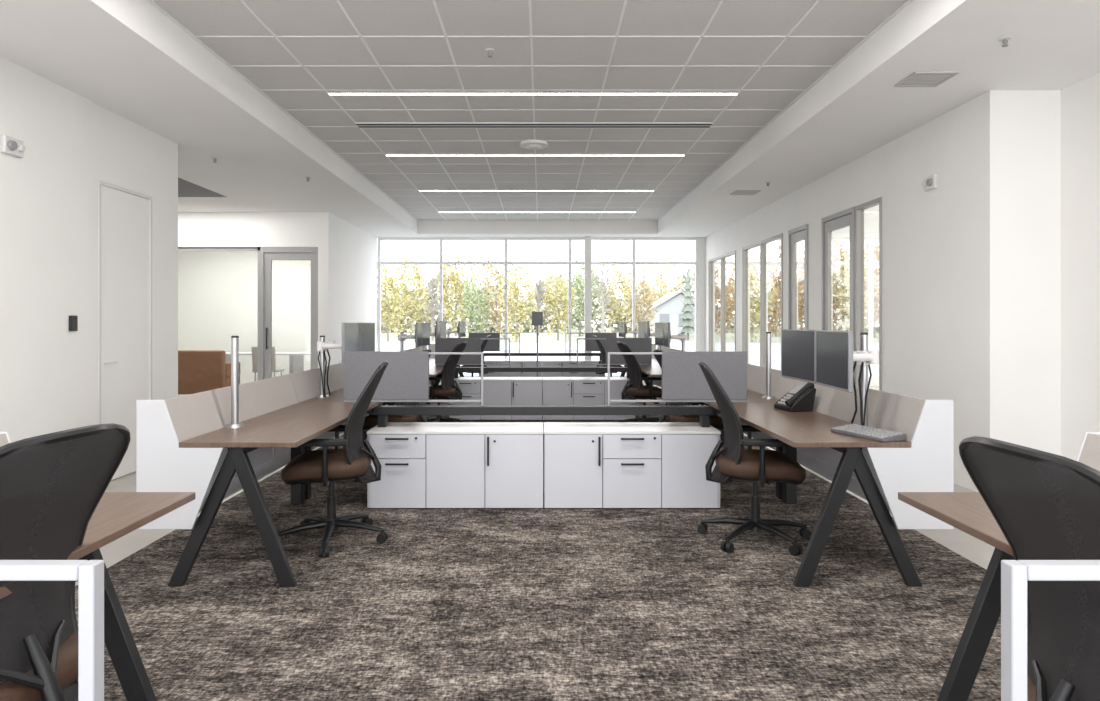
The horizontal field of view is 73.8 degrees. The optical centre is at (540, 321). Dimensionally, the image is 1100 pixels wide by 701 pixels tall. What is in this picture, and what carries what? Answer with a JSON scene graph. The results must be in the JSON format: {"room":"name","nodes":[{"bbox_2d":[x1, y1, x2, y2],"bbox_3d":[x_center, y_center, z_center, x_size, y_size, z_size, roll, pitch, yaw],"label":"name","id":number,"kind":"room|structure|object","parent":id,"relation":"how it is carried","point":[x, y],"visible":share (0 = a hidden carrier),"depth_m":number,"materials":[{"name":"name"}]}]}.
{"room":"open-plan office","nodes":[
{"label":"open-plan office","id":0,"kind":"room"},
{"bbox_2d":[0,56,177,441],"bbox_3d":[-3.679,-0.215,2.945,0.162,3.110,8.690,0,0,0],"label":"wall","id":1,"kind":"structure","parent":0,"point":[49,196],"depth_m":5.49,"materials":[{"name":"paint"}]},
{"bbox_2d":[1,135,25,157],"bbox_3d":[-3.568,-1.190,4.970,0.060,0.120,0.180,0,0,0],"label":"fire alarm strobe","id":2,"kind":"object","parent":1,"relation":"attached to","point":[12,146],"visible":1,"depth_m":4.93,"materials":[{"name":"white plastic"}]},
{"bbox_2d":[99,180,151,479],"bbox_3d":[-3.632,0.090,6.390,0.135,2.500,0.820,0,0,0],"label":"door","id":3,"kind":"structure","parent":1,"relation":"in","point":[125,215],"depth_m":6.39,"materials":[{"name":"paint"}]},
{"bbox_2d":[178,212,376,383],"bbox_3d":[-5.810,-0.215,7.025,4.780,3.110,16.850,0,0,0],"label":"wall","id":4,"kind":"structure","parent":0,"point":[218,290],"depth_m":15.30,"materials":[{"name":"paint"}]},
{"bbox_2d":[178,247,260,379],"bbox_3d":[-6.285,0.065,11.870,3.530,2.550,0.060,0,0,0],"label":"window","id":5,"kind":"structure","parent":4,"relation":"in","point":[258,249],"depth_m":11.84,"materials":[{"name":"metal"}]},
{"bbox_2d":[261,247,317,379],"bbox_3d":[-4.055,0.065,11.839,0.930,2.550,0.142,0,0,0],"label":"door","id":6,"kind":"structure","parent":4,"relation":"in","point":[268,254],"depth_m":11.83,"materials":[{"name":"metal"}]},
{"bbox_2d":[147,0,912,220],"bbox_3d":[-0.070,-2.076,6.650,4.817,0.108,16.100,0,0,0],"label":"ceiling","id":7,"kind":"structure","parent":0,"point":[771,53],"depth_m":6.11,"materials":[{"name":"tile"}]},
{"bbox_2d":[327,92,738,94],"bbox_3d":[-0.070,-2.025,6.500,3.640,0.009,0.056,0,0,0],"label":"recessed light","id":8,"kind":"object","parent":7,"relation":"in","point":[328,93],"visible":1,"depth_m":6.48,"materials":[{"name":"white plastic"}]},
{"bbox_2d":[330,94,736,94],"bbox_3d":[-0.070,-2.024,6.500,3.616,0.008,0.032,0,0,0],"label":"diffuser","id":9,"kind":"object","parent":8,"relation":"attached to","point":[330,94],"depth_m":6.51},
{"bbox_2d":[355,122,712,127],"bbox_3d":[-0.070,-2.025,7.550,3.640,0.009,0.200,0,0,0],"label":"ceiling vent","id":10,"kind":"object","parent":7,"relation":"in","point":[359,124],"visible":1,"depth_m":7.50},
{"bbox_2d":[520,140,547,148],"bbox_3d":[-0.080,-2.002,8.310,0.330,0.054,0.330,0,0,0],"label":"ceiling sensor","id":11,"kind":"object","parent":7,"relation":"attached to","point":[527,144],"visible":1,"depth_m":8.24,"materials":[{"name":"paint"}]},
{"bbox_2d":[385,154,684,155],"bbox_3d":[-0.070,-2.025,8.900,3.640,0.009,0.056,0,0,0],"label":"recessed light","id":12,"kind":"object","parent":7,"relation":"in","point":[386,154],"visible":1,"depth_m":8.89,"materials":[{"name":"white plastic"}]},
{"bbox_2d":[386,155,683,155],"bbox_3d":[-0.070,-2.024,8.900,3.616,0.008,0.032,0,0,0],"label":"diffuser","id":13,"kind":"object","parent":12,"relation":"attached to","point":[386,155],"depth_m":8.90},
{"bbox_2d":[418,190,654,190],"bbox_3d":[-0.070,-2.025,11.300,3.640,0.009,0.056,0,0,0],"label":"recessed light","id":14,"kind":"object","parent":7,"relation":"in","point":[418,190],"visible":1,"depth_m":11.27,"materials":[{"name":"white plastic"}]},
{"bbox_2d":[439,212,635,212],"bbox_3d":[-0.070,-2.025,13.500,3.640,0.009,0.056,0,0,0],"label":"recessed light","id":15,"kind":"object","parent":7,"relation":"in","point":[439,212],"visible":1,"depth_m":13.52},
{"bbox_2d":[75,386,994,585],"bbox_3d":[0.000,1.400,7.025,16.400,0.120,16.850,0,0,0],"label":"floor","id":16,"kind":"structure","parent":0,"point":[973,549],"depth_m":4.52,"materials":[{"name":"concrete"}]},
{"bbox_2d":[178,350,239,393],"bbox_3d":[-5.800,0.910,12.710,0.920,0.860,0.780,0,0,0],"label":"lounge chair","id":17,"kind":"object","parent":16,"relation":"on","point":[198,370],"visible":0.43,"depth_m":12.32,"materials":[{"name":"brown leather"}]},
{"bbox_2d":[251,346,283,380],"bbox_3d":[-5.000,0.890,13.421,0.440,0.901,0.499,0,0,0],"label":"chair","id":18,"kind":"object","parent":16,"relation":"on","point":[254,349],"visible":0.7,"depth_m":13.21,"materials":[{"name":"white plastic"}]},
{"bbox_2d":[226,352,310,373],"bbox_3d":[-5.400,0.965,14.100,2.400,0.750,0.800,0,0,0],"label":"meeting table","id":19,"kind":"object","parent":16,"relation":"on","point":[296,359],"visible":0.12,"depth_m":13.91,"materials":[{"name":"white laminate"}]},
{"bbox_2d":[75,386,1027,700],"bbox_3d":[0.025,1.337,6.900,4.750,0.006,16.600,0,0,0],"label":"carpet","id":20,"kind":"object","parent":16,"relation":"on","point":[456,604],"visible":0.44,"depth_m":3.47,"materials":[{"name":"carpet"}]},
{"bbox_2d":[0,423,129,700],"bbox_3d":[-1.401,0.789,1.730,0.683,1.088,0.684,0,0,8],"label":"chair","id":21,"kind":"object","parent":20,"relation":"on","point":[52,485],"visible":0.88,"depth_m":1.71,"materials":[{"name":"black plastic"}]},
{"bbox_2d":[0,432,194,700],"bbox_3d":[-1.613,0.861,1.668,0.795,0.947,1.824,0,0,0],"label":"desk","id":22,"kind":"object","parent":20,"relation":"on","point":[116,515],"visible":0.2,"depth_m":2.39,"materials":[{"name":"brown wood"}]},
{"bbox_3d":[0.020,0.704,0.750,2.530,0.152,0.100,0,0,0],"label":"cross beam","id":23,"kind":"structure","parent":22,"relation":"attached to","visible":0},
{"bbox_2d":[0,560,103,700],"bbox_3d":[-0.971,0.434,0.750,1.038,0.388,0.040,0,0,0],"label":"frame","id":24,"kind":"object","parent":23,"relation":"on","point":[89,574],"visible":1,"depth_m":0.74,"materials":[{"name":"white metal"}]},
{"bbox_2d":[1001,560,1099,700],"bbox_3d":[0.995,0.434,0.750,1.038,0.388,0.040,0,0,0],"label":"frame","id":25,"kind":"object","parent":23,"relation":"on","point":[1015,574],"visible":1,"depth_m":0.74,"materials":[{"name":"white metal"}]},
{"bbox_2d":[136,374,377,586],"bbox_3d":[-1.613,0.861,4.552,0.795,0.947,1.824,0,0,0],"label":"desk","id":26,"kind":"object","parent":20,"relation":"on","point":[184,443],"visible":0.99,"depth_m":3.69,"materials":[{"name":"brown wood"}]},
{"bbox_2d":[226,336,243,427],"bbox_3d":[-1.745,0.338,4.180,0.100,0.520,0.100,0,0,0],"label":"pole","id":27,"kind":"object","parent":26,"relation":"on","point":[234,423],"visible":1,"depth_m":4.16,"materials":[{"name":"silver metal"}]},
{"bbox_2d":[277,361,388,556],"bbox_3d":[-1.278,0.789,4.470,0.683,1.088,0.684,0,0,-9],"label":"chair","id":28,"kind":"object","parent":20,"relation":"on","point":[352,463],"visible":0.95,"depth_m":4.34,"materials":[{"name":"black plastic"}]},
{"bbox_2d":[273,361,395,498],"bbox_3d":[-1.613,0.861,6.388,0.795,0.947,1.824,0,0,0],"label":"desk","id":29,"kind":"object","parent":20,"relation":"on","point":[306,384],"visible":0.12,"depth_m":5.86,"materials":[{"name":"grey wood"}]},
{"bbox_2d":[316,335,341,397],"bbox_3d":[-1.671,0.353,6.035,0.247,0.490,0.559,0,0,0],"label":"pole","id":30,"kind":"object","parent":29,"relation":"on","point":[322,346],"visible":0.94,"depth_m":5.82,"materials":[{"name":"silver metal"}]},
{"bbox_2d":[342,323,357,362],"bbox_3d":[-1.524,0.158,5.792,0.056,0.305,0.500,0,0,-3],"label":"monitor","id":31,"kind":"object","parent":30,"relation":"attached to","point":[349,330],"visible":0.69,"depth_m":5.71,"materials":[{"name":"black plastic"}]},
{"bbox_2d":[358,323,374,350],"bbox_3d":[-1.524,0.158,6.310,0.056,0.305,0.500,0,0,3],"label":"monitor","id":32,"kind":"object","parent":30,"relation":"attached to","point":[366,331],"visible":0.62,"depth_m":6.29,"materials":[{"name":"black plastic"}]},
{"bbox_2d":[363,349,431,429],"bbox_3d":[-1.331,0.789,6.590,0.683,1.088,0.684,0,0,4],"label":"chair","id":33,"kind":"object","parent":20,"relation":"on","point":[370,421],"visible":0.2,"depth_m":6.37,"materials":[{"name":"brown leather"}]},
{"bbox_2d":[426,342,466,421],"bbox_3d":[-1.281,0.789,9.190,0.683,1.088,0.684,0,0,8],"label":"chair","id":34,"kind":"object","parent":20,"relation":"on","point":[447,390],"visible":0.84,"depth_m":9.03,"materials":[{"name":"black plastic"}]},
{"bbox_2d":[367,422,543,507],"bbox_3d":[-0.612,1.057,5.447,1.260,0.554,0.510,0,0,0],"label":"storage cabinet","id":35,"kind":"object","parent":20,"relation":"on","point":[424,464],"visible":0.88,"depth_m":5.22,"materials":[{"name":"white laminate"}]},
{"bbox_2d":[373,405,714,426],"bbox_3d":[0.020,0.704,5.470,2.530,0.152,0.100,0,0,0],"label":"cross beam","id":36,"kind":"structure","parent":35,"relation":"on","point":[704,412],"depth_m":5.42,"materials":[{"name":"black metal"}]},
{"bbox_2d":[344,351,482,405],"bbox_3d":[-0.950,0.424,5.470,1.038,0.408,0.040,0,0,0],"label":"screen","id":37,"kind":"object","parent":36,"relation":"on","point":[405,378],"visible":1,"depth_m":5.45,"materials":[{"name":"grey fabric"}]},
{"bbox_2d":[608,351,746,405],"bbox_3d":[1.016,0.424,5.470,1.038,0.408,0.040,0,0,0],"label":"screen","id":38,"kind":"object","parent":36,"relation":"on","point":[683,379],"visible":1,"depth_m":5.45,"materials":[{"name":"grey fabric"}]},
{"bbox_2d":[450,377,541,419],"bbox_3d":[-0.612,1.057,10.157,1.260,0.554,0.510,0,0,0],"label":"storage cabinet","id":39,"kind":"object","parent":20,"relation":"on","point":[496,390],"visible":0.73,"depth_m":9.93,"materials":[{"name":"white laminate"}]},
{"bbox_2d":[454,367,628,377],"bbox_3d":[0.020,0.704,10.180,2.530,0.152,0.100,0,0,0],"label":"cross beam","id":40,"kind":"structure","parent":39,"relation":"on","point":[458,369],"depth_m":10.13,"materials":[{"name":"black metal"}]},
{"bbox_2d":[435,338,509,366],"bbox_3d":[-0.950,0.424,10.180,1.038,0.408,0.040,0,0,0],"label":"screen","id":41,"kind":"object","parent":40,"relation":"on","point":[441,344],"visible":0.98,"depth_m":10.16,"materials":[{"name":"grey fabric"}]},
{"bbox_2d":[577,338,651,366],"bbox_3d":[1.016,0.424,10.180,1.038,0.408,0.040,0,0,0],"label":"screen","id":42,"kind":"object","parent":40,"relation":"on","point":[635,344],"visible":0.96,"depth_m":10.16,"materials":[{"name":"grey fabric"}]},
{"bbox_2d":[479,360,541,376],"bbox_3d":[-0.612,1.057,14.867,1.260,0.554,0.510,0,0,0],"label":"storage cabinet","id":43,"kind":"object","parent":20,"relation":"on","point":[513,363],"visible":0.43,"depth_m":14.64,"materials":[{"name":"white laminate"}]},
{"bbox_2d":[532,312,542,390],"bbox_3d":[-0.070,0.567,14.300,0.400,1.534,0.400,0,0,0],"label":"display","id":44,"kind":"object","parent":20,"relation":"on","point":[537,317],"visible":0.66,"depth_m":14.25,"materials":[{"name":"black plastic"}]},
{"bbox_2d":[542,360,604,387],"bbox_3d":[0.652,1.057,14.867,1.260,0.554,0.510,0,0,0],"label":"storage cabinet","id":45,"kind":"object","parent":20,"relation":"on","point":[545,363],"visible":0.49,"depth_m":14.64,"materials":[{"name":"white laminate"}]},
{"bbox_2d":[542,360,604,376],"bbox_3d":[0.652,1.054,14.881,1.260,0.548,0.482,0,0,0],"label":"countertop","id":46,"kind":"structure","parent":45,"relation":"on","point":[542,360],"depth_m":14.66,"materials":[{"name":"white laminate"}]},
{"bbox_2d":[483,353,600,359],"bbox_3d":[0.020,0.704,14.890,2.530,0.152,0.100,0,0,0],"label":"cross beam","id":47,"kind":"structure","parent":46,"relation":"on","point":[484,354],"depth_m":14.84,"materials":[{"name":"metal"}]},
{"bbox_2d":[469,333,519,352],"bbox_3d":[-0.950,0.424,14.890,1.038,0.408,0.040,0,0,0],"label":"screen","id":48,"kind":"object","parent":47,"relation":"on","point":[492,344],"visible":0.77,"depth_m":14.87,"materials":[{"name":"grey fabric"}]},
{"bbox_2d":[565,333,616,352],"bbox_3d":[1.016,0.424,14.890,1.038,0.408,0.040,0,0,0],"label":"screen","id":49,"kind":"object","parent":47,"relation":"on","point":[590,344],"visible":0.73,"depth_m":14.87,"materials":[{"name":"grey fabric"}]},
{"bbox_2d":[543,377,634,419],"bbox_3d":[0.652,1.057,10.157,1.260,0.554,0.510,0,0,0],"label":"storage cabinet","id":50,"kind":"object","parent":20,"relation":"on","point":[556,390],"visible":0.79,"depth_m":9.93,"materials":[{"name":"white laminate"}]},
{"bbox_2d":[593,335,622,376],"bbox_3d":[1.330,0.789,13.910,0.683,1.088,0.684,0,0,0],"label":"chair","id":51,"kind":"object","parent":20,"relation":"on","point":[601,348],"visible":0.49,"depth_m":13.74,"materials":[{"name":"black plastic"}]},
{"bbox_2d":[544,422,720,507],"bbox_3d":[0.652,1.057,5.447,1.260,0.554,0.510,0,0,0],"label":"storage cabinet","id":52,"kind":"object","parent":20,"relation":"on","point":[587,464],"visible":0.91,"depth_m":5.22,"materials":[{"name":"white laminate"}]},
{"bbox_2d":[617,342,661,421],"bbox_3d":[1.298,0.789,9.210,0.683,1.088,0.684,0,0,-8],"label":"chair","id":53,"kind":"object","parent":20,"relation":"on","point":[635,390],"visible":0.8,"depth_m":9.02,"materials":[{"name":"black plastic"}]},
{"bbox_2d":[642,346,678,403],"bbox_3d":[1.653,0.861,11.098,0.795,0.947,1.824,0,0,0],"label":"desk","id":54,"kind":"object","parent":20,"relation":"on","point":[654,361],"visible":0.16,"depth_m":11.92,"materials":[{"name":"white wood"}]},
{"bbox_2d":[640,350,681,421],"bbox_3d":[1.653,0.861,9.262,0.795,0.947,1.824,0,0,0],"label":"desk","id":55,"kind":"object","parent":20,"relation":"on","point":[651,370],"visible":0.1,"depth_m":9.04,"materials":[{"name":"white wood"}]},
{"bbox_2d":[653,349,723,429],"bbox_3d":[1.359,0.789,6.610,0.683,1.088,0.684,0,0,-6],"label":"chair","id":56,"kind":"object","parent":20,"relation":"on","point":[716,421],"visible":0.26,"depth_m":6.38,"materials":[{"name":"brown leather"}]},
{"bbox_2d":[690,364,813,498],"bbox_3d":[1.653,0.861,6.388,0.795,0.947,1.824,0,0,0],"label":"desk","id":57,"kind":"object","parent":20,"relation":"on","point":[756,375],"visible":0.09,"depth_m":5.91,"materials":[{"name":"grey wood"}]},
{"bbox_2d":[762,332,774,398],"bbox_3d":[1.785,0.338,5.750,0.100,0.520,0.100,0,0,0],"label":"pole","id":58,"kind":"object","parent":57,"relation":"on","point":[768,334],"visible":1,"depth_m":5.73,"materials":[{"name":"silver metal"}]},
{"bbox_2d":[697,361,810,555],"bbox_3d":[1.312,0.789,4.490,0.683,1.088,0.684,0,0,9],"label":"chair","id":59,"kind":"object","parent":20,"relation":"on","point":[734,463],"visible":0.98,"depth_m":4.33,"materials":[{"name":"black plastic"}]},
{"bbox_2d":[709,380,953,586],"bbox_3d":[1.653,0.861,4.552,0.795,0.947,1.824,0,0,0],"label":"desk","id":60,"kind":"object","parent":20,"relation":"on","point":[874,471],"visible":0.81,"depth_m":3.69,"materials":[{"name":"brown wood"}]},
{"bbox_2d":[774,382,815,411],"bbox_3d":[1.715,0.496,4.986,0.215,0.202,0.221,0,0,-12],"label":"desk phone","id":61,"kind":"object","parent":60,"relation":"on","point":[799,398],"visible":0.99,"depth_m":4.89,"materials":[{"name":"black plastic"}]},
{"bbox_2d":[851,332,878,427],"bbox_3d":[1.712,0.328,4.139,0.245,0.540,0.533,0,0,0],"label":"monitor arm","id":62,"kind":"object","parent":60,"relation":"on","point":[864,358],"visible":0.66,"depth_m":4.03,"materials":[{"name":"silver metal"}]},
{"bbox_2d":[782,329,815,383],"bbox_3d":[1.564,0.198,4.400,0.056,0.305,0.500,0,0,-3],"label":"monitor","id":63,"kind":"object","parent":62,"relation":"attached to","point":[798,345],"visible":0.85,"depth_m":4.36,"materials":[{"name":"black plastic"}]},
{"bbox_2d":[816,330,852,392],"bbox_3d":[1.564,0.198,3.882,0.056,0.305,0.500,0,0,3],"label":"monitor","id":64,"kind":"object","parent":62,"relation":"attached to","point":[834,349],"visible":1,"depth_m":3.81,"materials":[{"name":"black plastic"}]},
{"bbox_2d":[831,424,905,441],"bbox_3d":[1.710,0.579,3.845,0.150,0.037,0.380,0,0,-18],"label":"keyboard","id":65,"kind":"object","parent":60,"relation":"on","point":[876,434],"visible":1,"depth_m":3.79,"materials":[{"name":"white plastic"}]},
{"bbox_2d":[898,432,1099,700],"bbox_3d":[1.653,0.861,1.668,0.795,0.947,1.824,0,0,0],"label":"desk","id":66,"kind":"object","parent":20,"relation":"on","point":[968,512],"visible":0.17,"depth_m":2.39,"materials":[{"name":"brown wood"}]},
{"bbox_2d":[959,436,1099,700],"bbox_3d":[1.280,0.789,1.510,0.683,1.088,0.684,0,0,-2],"label":"chair","id":67,"kind":"object","parent":20,"relation":"on","point":[1046,506],"visible":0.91,"depth_m":1.49,"materials":[{"name":"black plastic"}]},
{"bbox_2d":[584,236,591,359],"bbox_3d":[0.975,-0.215,15.210,0.140,3.110,0.140,0,0,0],"label":"column","id":68,"kind":"structure","parent":16,"relation":"on","point":[587,239],"depth_m":15.14,"materials":[{"name":"paint"}]},
{"bbox_2d":[0,0,1099,236],"bbox_3d":[0.000,-2.015,7.025,16.400,0.490,16.850,0,0,0],"label":"ceiling","id":69,"kind":"structure","parent":0,"point":[128,58],"depth_m":5.99,"materials":[{"name":"paint"}]},
{"bbox_2d":[894,71,959,86],"bbox_3d":[2.800,-1.764,5.330,0.310,0.012,0.310,0,0,0],"label":"ceiling vent","id":70,"kind":"object","parent":69,"relation":"in","point":[918,78],"visible":1,"depth_m":5.30,"materials":[{"name":"white metal"}]},
{"bbox_2d":[429,237,878,385],"bbox_3d":[2.315,-0.215,15.375,11.470,3.110,0.150,0,0,0],"label":"wall","id":71,"kind":"structure","parent":0,"point":[874,382],"depth_m":15.30,"materials":[{"name":"paint"}]},
{"bbox_2d":[377,237,698,376],"bbox_3d":[-0.063,-0.290,15.330,6.698,2.960,0.080,0,0,0],"label":"window","id":72,"kind":"structure","parent":71,"relation":"in","point":[441,263],"depth_m":15.30,"materials":[{"name":"grey metal"}]},
{"bbox_2d":[715,237,878,378],"bbox_3d":[5.800,-0.290,15.330,4.460,2.960,0.080,0,0,0],"label":"window","id":73,"kind":"structure","parent":71,"relation":"in","point":[870,263],"depth_m":15.29,"materials":[{"name":"grey metal"}]},
{"bbox_2d":[705,90,1005,491],"bbox_3d":[3.490,-0.215,10.450,0.120,3.110,9.700,0,0,0],"label":"wall","id":74,"kind":"structure","parent":0,"point":[944,246],"depth_m":6.41,"materials":[{"name":"paint"}]},
{"bbox_2d":[708,250,735,350],"bbox_3d":[3.462,0.040,13.935,0.087,2.600,2.075,0,0,0],"label":"window","id":75,"kind":"structure","parent":74,"relation":"in","point":[722,258],"depth_m":13.91,"materials":[{"name":"metal"}]},
{"bbox_2d":[742,233,782,370],"bbox_3d":[3.462,0.040,11.425,0.087,2.600,2.055,0,0,0],"label":"window","id":76,"kind":"structure","parent":74,"relation":"in","point":[762,244],"depth_m":11.40,"materials":[{"name":"metal"}]},
{"bbox_2d":[788,224,807,329],"bbox_3d":[3.444,0.040,9.760,0.153,2.600,0.720,0,0,0],"label":"door","id":77,"kind":"structure","parent":74,"relation":"in","point":[798,234],"depth_m":9.97,"materials":[{"name":"metal"}]},
{"bbox_2d":[821,207,854,380],"bbox_3d":[3.444,0.040,8.460,0.153,2.600,0.920,0,0,0],"label":"door","id":78,"kind":"structure","parent":74,"relation":"in","point":[845,218],"depth_m":8.77,"materials":[{"name":"metal"}]},
{"bbox_2d":[855,197,881,390],"bbox_3d":[3.462,0.040,7.680,0.087,2.600,0.625,0,0,0],"label":"window","id":79,"kind":"structure","parent":74,"relation":"in","point":[859,209],"depth_m":7.95,"materials":[{"name":"metal"}]},
{"bbox_2d":[921,174,936,190],"bbox_3d":[3.400,-1.220,6.430,0.060,0.120,0.180,0,0,0],"label":"fire alarm strobe","id":80,"kind":"object","parent":74,"relation":"attached to","point":[930,182],"visible":1,"depth_m":6.38,"materials":[{"name":"white plastic"}]},
{"bbox_2d":[1006,73,1099,460],"bbox_3d":[3.825,-0.215,2.160,0.550,3.110,7.120,0,0,0],"label":"wall","id":81,"kind":"structure","parent":0,"point":[1053,136],"depth_m":5.60,"materials":[{"name":"paint"}]},
{"label":"outside","id":82,"kind":"structure","parent":0,"visible":0},
{"bbox_2d":[381,327,878,342],"bbox_3d":[0.000,1.640,117.750,240.000,0.300,204.500,0,0,0],"label":"ground","id":83,"kind":"structure","parent":82,"point":[525,337],"depth_m":70.46,"materials":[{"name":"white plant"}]},
{"bbox_2d":[381,260,405,341],"bbox_3d":[-11.664,-1.629,55.828,2.745,6.241,3.046,0,0,-32],"label":"autumn tree","id":84,"kind":"object","parent":83,"relation":"on","point":[389,281],"visible":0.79,"depth_m":55.75,"materials":[{"name":"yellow plant"}]},
{"bbox_2d":[385,248,430,335],"bbox_3d":[-12.972,-2.598,72.082,4.979,9.201,4.930,0,0,0],"label":"autumn tree","id":85,"kind":"object","parent":83,"relation":"on","point":[416,275],"visible":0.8,"depth_m":71.57,"materials":[{"name":"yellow plant"}]},
{"bbox_2d":[421,274,447,340],"bbox_3d":[-8.489,-1.191,57.949,2.180,5.367,2.096,0,0,0],"label":"autumn tree","id":86,"kind":"object","parent":83,"relation":"on","point":[431,291],"visible":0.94,"depth_m":57.93,"materials":[{"name":"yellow plant"}]},
{"bbox_2d":[434,247,482,335],"bbox_3d":[-8.893,-2.942,80.044,5.326,10.460,5.959,0,0,0],"label":"autumn tree","id":87,"kind":"object","parent":83,"relation":"on","point":[455,277],"visible":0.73,"depth_m":79.53,"materials":[{"name":"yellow plant"}]},
{"bbox_2d":[453,268,494,337],"bbox_3d":[-4.973,-1.285,56.130,3.001,5.554,2.978,0,0,37],"label":"autumn tree","id":88,"kind":"object","parent":83,"relation":"on","point":[474,318],"visible":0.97,"depth_m":55.70,"materials":[{"name":"green plant"}]},
{"bbox_2d":[479,256,517,337],"bbox_3d":[-4.064,-2.307,70.011,3.925,8.124,4.001,0,0,-38],"label":"autumn tree","id":89,"kind":"object","parent":83,"relation":"on","point":[494,315],"visible":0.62,"depth_m":69.52,"materials":[{"name":"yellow plant"}]},
{"bbox_2d":[496,250,536,341],"bbox_3d":[-1.726,-1.630,53.956,3.164,7.280,3.022,0,0,0],"label":"autumn tree","id":90,"kind":"object","parent":83,"relation":"on","point":[514,290],"visible":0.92,"depth_m":53.72,"materials":[{"name":"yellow plant"}]},
{"bbox_2d":[526,260,551,334],"bbox_3d":[-0.298,-2.818,81.822,3.624,8.618,3.499,0,0,0],"label":"autumn tree","id":91,"kind":"object","parent":83,"relation":"on","point":[538,296],"visible":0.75,"depth_m":81.86,"materials":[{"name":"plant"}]},
{"bbox_2d":[539,268,575,339],"bbox_3d":[1.585,-1.500,59.894,3.119,6.114,3.275,0,0,-39],"label":"autumn tree","id":92,"kind":"object","parent":83,"relation":"on","point":[563,292],"visible":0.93,"depth_m":59.74,"materials":[{"name":"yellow plant"}]},
{"bbox_2d":[560,251,604,336],"bbox_3d":[4.232,-2.906,76.104,5.023,8.966,5.073,0,0,0],"label":"autumn tree","id":93,"kind":"object","parent":83,"relation":"on","point":[578,308],"visible":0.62,"depth_m":75.56,"materials":[{"name":"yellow plant"}]},
{"bbox_2d":[592,254,618,332],"bbox_3d":[4.841,-1.801,55.875,2.221,6.584,2.363,0,0,-28],"label":"conifer tree","id":94,"kind":"object","parent":83,"relation":"on","point":[602,289],"visible":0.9,"depth_m":55.92,"materials":[{"name":"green plant"}]},
{"bbox_2d":[596,256,639,334],"bbox_3d":[7.950,-2.471,72.181,4.178,8.073,4.401,0,0,40],"label":"autumn tree","id":95,"kind":"object","parent":83,"relation":"on","point":[623,282],"visible":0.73,"depth_m":71.66,"materials":[{"name":"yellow plant"}]},
{"bbox_2d":[381,260,878,332],"bbox_3d":[14.910,-4.297,104.962,103.135,12.752,7.144,0,0,0],"label":"woodland","id":96,"kind":"object","parent":83,"relation":"on","point":[684,274],"visible":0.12,"depth_m":103.63,"materials":[{"name":"plant"}]},
{"bbox_2d":[624,269,659,340],"bbox_3d":[8.101,-1.309,58.057,2.900,5.635,2.836,0,0,42],"label":"autumn tree","id":97,"kind":"object","parent":83,"relation":"on","point":[646,298],"visible":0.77,"depth_m":57.78,"materials":[{"name":"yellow plant"}]},
{"bbox_2d":[638,257,684,318],"bbox_3d":[15.231,-3.218,92.063,6.421,9.832,7.229,0,0,0],"label":"autumn tree","id":98,"kind":"object","parent":83,"relation":"on","point":[660,276],"visible":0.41,"depth_m":91.61,"materials":[{"name":"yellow plant"}]},
{"bbox_2d":[642,290,694,337],"bbox_3d":[12.400,-0.735,71.000,5.000,4.450,6.600,0,0,0],"label":"house","id":99,"kind":"structure","parent":83,"relation":"on","point":[670,307],"depth_m":68.00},
{"bbox_2d":[677,267,694,339],"bbox_3d":[12.014,-1.685,59.941,1.779,6.352,1.763,0,0,0],"label":"conifer tree","id":100,"kind":"object","parent":83,"relation":"on","point":[687,316],"visible":0.94,"depth_m":59.77,"materials":[{"name":"green plant"}]},
{"bbox_2d":[715,256,734,338],"bbox_3d":[16.554,-2.581,66.076,4.574,9.291,4.655,0,0,0],"label":"autumn tree","id":101,"kind":"object","parent":83,"relation":"on","point":[728,317],"visible":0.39,"depth_m":65.47,"materials":[{"name":"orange plant"}]},
{"bbox_2d":[730,247,778,341],"bbox_3d":[15.691,-1.933,53.874,3.336,7.768,3.685,0,0,11],"label":"autumn tree","id":102,"kind":"object","parent":83,"relation":"on","point":[754,284],"visible":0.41,"depth_m":53.68,"materials":[{"name":"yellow plant"}]},
{"bbox_2d":[750,240,802,336],"bbox_3d":[23.782,-4.051,73.978,5.478,12.497,4.946,0,0,0],"label":"autumn tree","id":103,"kind":"object","parent":83,"relation":"on","point":[776,280],"visible":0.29,"depth_m":73.83,"materials":[{"name":"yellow plant"}]},
{"bbox_2d":[776,241,803,328],"bbox_3d":[20.018,-2.652,55.892,3.155,8.287,3.242,0,0,-37],"label":"autumn tree","id":104,"kind":"object","parent":83,"relation":"on","point":[801,267],"visible":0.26,"depth_m":55.60,"materials":[{"name":"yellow plant"}]},
{"bbox_2d":[803,240,849,329],"bbox_3d":[30.219,-4.085,75.828,5.589,13.324,5.299,0,0,0],"label":"autumn tree","id":105,"kind":"object","parent":83,"relation":"on","point":[834,241],"visible":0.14,"depth_m":75.39,"materials":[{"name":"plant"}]},
{"bbox_2d":[833,240,877,330],"bbox_3d":[22.991,-2.421,53.989,3.423,9.252,3.336,0,0,0],"label":"autumn tree","id":106,"kind":"object","parent":83,"relation":"on","point":[842,307],"visible":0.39,"depth_m":53.78,"materials":[{"name":"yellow plant"}]},
{"bbox_2d":[844,240,878,337],"bbox_3d":[31.934,-4.393,69.814,4.659,12.744,5.006,0,0,-33],"label":"autumn tree","id":107,"kind":"object","parent":83,"relation":"on","point":[875,252],"visible":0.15,"depth_m":69.86,"materials":[{"name":"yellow plant"}]},
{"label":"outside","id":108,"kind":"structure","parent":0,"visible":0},
{"bbox_2d":[381,343,878,375],"bbox_3d":[0.000,1.480,34.500,180.000,0.020,35.000,0,0,0],"label":"pavement","id":109,"kind":"structure","parent":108,"point":[514,347],"depth_m":37.81,"materials":[{"name":"white concrete"}]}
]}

